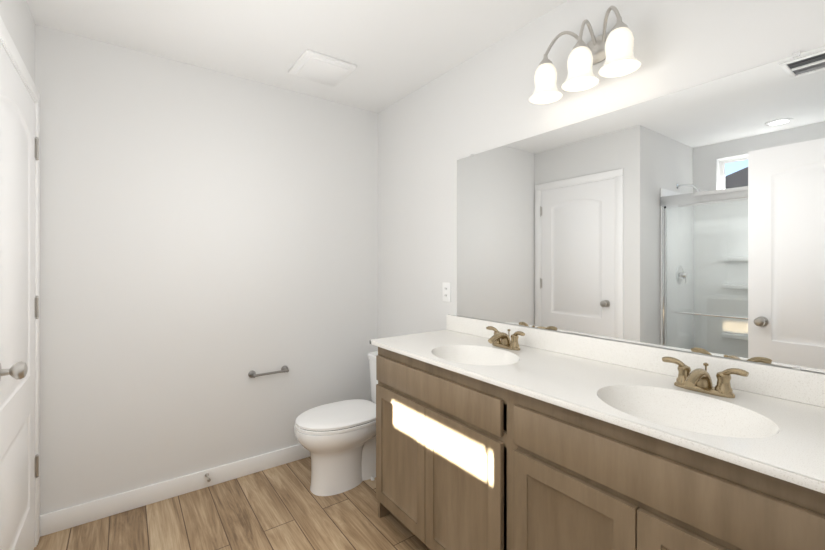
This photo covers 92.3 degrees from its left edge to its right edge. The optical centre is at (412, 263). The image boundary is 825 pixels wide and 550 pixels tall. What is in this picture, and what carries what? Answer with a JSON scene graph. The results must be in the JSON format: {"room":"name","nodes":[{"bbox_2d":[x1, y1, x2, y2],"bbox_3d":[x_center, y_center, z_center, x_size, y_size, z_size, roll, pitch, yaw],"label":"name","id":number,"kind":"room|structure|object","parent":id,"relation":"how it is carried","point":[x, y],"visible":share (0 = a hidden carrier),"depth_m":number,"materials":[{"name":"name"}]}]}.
{"room":"bathroom","nodes":[
{"label":"bathroom","id":0,"kind":"room"},
{"bbox_2d":[0,0,34,83],"bbox_3d":[-1.529,0.082,1.435,0.100,2.440,1.040,0,0,-36],"label":"wall","id":1,"kind":"structure","parent":0,"point":[17,18],"depth_m":1.65,"materials":[{"name":"white paint"}]},
{"bbox_2d":[0,42,38,549],"bbox_3d":[-1.493,0.279,1.542,0.081,2.023,0.763,0,0,-36],"label":"closet door","id":2,"kind":"structure","parent":1,"relation":"in","point":[19,307],"depth_m":1.52,"materials":[{"name":"white paint"}]},
{"bbox_2d":[0,16,39,546],"bbox_3d":[-1.513,0.249,1.514,0.018,2.107,0.887,0,0,-36],"label":"trim","id":3,"kind":"structure","parent":1,"relation":"attached to","point":[9,46],"depth_m":1.83,"materials":[{"name":"white paint"}]},
{"bbox_2d":[35,24,377,514],"bbox_3d":[-1.545,0.082,2.128,3.300,2.440,0.100,0,0,-36],"label":"wall","id":4,"kind":"structure","parent":0,"point":[208,240],"depth_m":2.25,"materials":[{"name":"white paint"}]},
{"bbox_2d":[40,444,309,536],"bbox_3d":[-1.023,1.252,2.434,1.894,0.100,0.018,0,0,-36],"label":"baseboard","id":5,"kind":"structure","parent":4,"relation":"attached to","point":[69,517],"depth_m":2.16,"materials":[{"name":"white paint"}]},
{"bbox_2d":[205,473,210,481],"bbox_3d":[-1.172,1.228,2.271,0.022,0.022,0.077,0,0,-36],"label":"doorstop","id":6,"kind":"object","parent":5,"relation":"attached to","point":[207,476],"visible":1,"depth_m":2.27,"materials":[{"name":"grey metal"}]},
{"bbox_2d":[248,366,288,377],"bbox_3d":[-0.897,0.687,2.497,0.247,0.043,0.062,0,0,-36],"label":"paper holder","id":7,"kind":"object","parent":4,"relation":"attached to","point":[252,374],"visible":1,"depth_m":2.46,"materials":[{"name":"grey metal"}]},
{"bbox_2d":[34,456,429,549],"bbox_3d":[-0.709,1.352,1.061,3.600,0.100,3.210,0,0,-36],"label":"floor","id":8,"kind":"structure","parent":0,"point":[282,507],"depth_m":1.98,"materials":[{"name":"brown wood"}]},
{"bbox_2d":[294,351,377,495],"bbox_3d":[-0.336,0.956,2.432,0.771,0.692,0.438,0,0,-36],"label":"toilet","id":9,"kind":"object","parent":8,"relation":"on","point":[337,440],"visible":0.67,"depth_m":2.25,"materials":[{"name":"white ceramic"}]},
{"bbox_2d":[370,314,824,549],"bbox_3d":[0.519,0.802,1.462,0.537,1.002,1.777,0,0,-36],"label":"bathroom vanity","id":10,"kind":"object","parent":8,"relation":"on","point":[541,439],"visible":0.98,"depth_m":1.22,"materials":[{"name":"brown wood"}]},
{"bbox_2d":[486,326,524,349],"bbox_3d":[0.400,0.346,1.814,0.140,0.088,0.222,0,0,-36],"label":"faucet","id":11,"kind":"object","parent":10,"relation":"on","point":[499,339],"visible":1,"depth_m":1.80,"materials":[{"name":"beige metal"}]},
{"bbox_2d":[662,357,748,397],"bbox_3d":[0.855,0.346,1.187,0.140,0.088,0.222,0,0,-36],"label":"faucet","id":12,"kind":"object","parent":10,"relation":"on","point":[698,380],"visible":1,"depth_m":1.17,"materials":[{"name":"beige metal"}]},
{"bbox_2d":[26,0,566,112],"bbox_3d":[-0.709,-1.188,1.061,3.600,0.100,3.210,0,0,-36],"label":"ceiling","id":13,"kind":"structure","parent":0,"point":[394,51],"depth_m":1.95,"materials":[{"name":"white paint"}]},
{"bbox_2d":[288,49,356,85],"bbox_3d":[-0.527,-1.125,2.308,0.300,0.024,0.300,0,0,-36],"label":"ceiling exhaust fan","id":14,"kind":"object","parent":13,"relation":"attached to","point":[317,67],"visible":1,"depth_m":2.27,"materials":[{"name":"white plastic"}]},
{"bbox_2d":[378,0,824,373],"bbox_3d":[0.545,0.082,1.971,0.100,2.440,2.810,0,0,-36],"label":"wall","id":15,"kind":"structure","parent":0,"point":[431,133],"depth_m":1.97,"materials":[{"name":"white paint"}]},
{"bbox_2d":[442,282,450,301],"bbox_3d":[0.201,0.170,2.352,0.008,0.114,0.070,0,0,-36],"label":"electrical outlet plate","id":16,"kind":"object","parent":15,"relation":"attached to","point":[446,291],"visible":1,"depth_m":2.35,"materials":[{"name":"white plastic"}]},
{"bbox_2d":[529,6,640,103],"bbox_3d":[0.669,-0.824,1.551,0.192,0.263,0.442,0,0,-36],"label":"sconce","id":17,"kind":"object","parent":15,"relation":"attached to","point":[614,47],"visible":1,"depth_m":1.51,"materials":[{"name":"white glass"}]},
{"bbox_2d":[457,46,824,372],"bbox_3d":[0.748,-0.147,1.599,0.008,0.904,1.670,0,0,-36],"label":"mirror","id":18,"kind":"object","parent":15,"relation":"attached to","point":[691,219],"visible":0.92,"depth_m":1.38,"materials":[{"name":"clear glass"}]}
]}

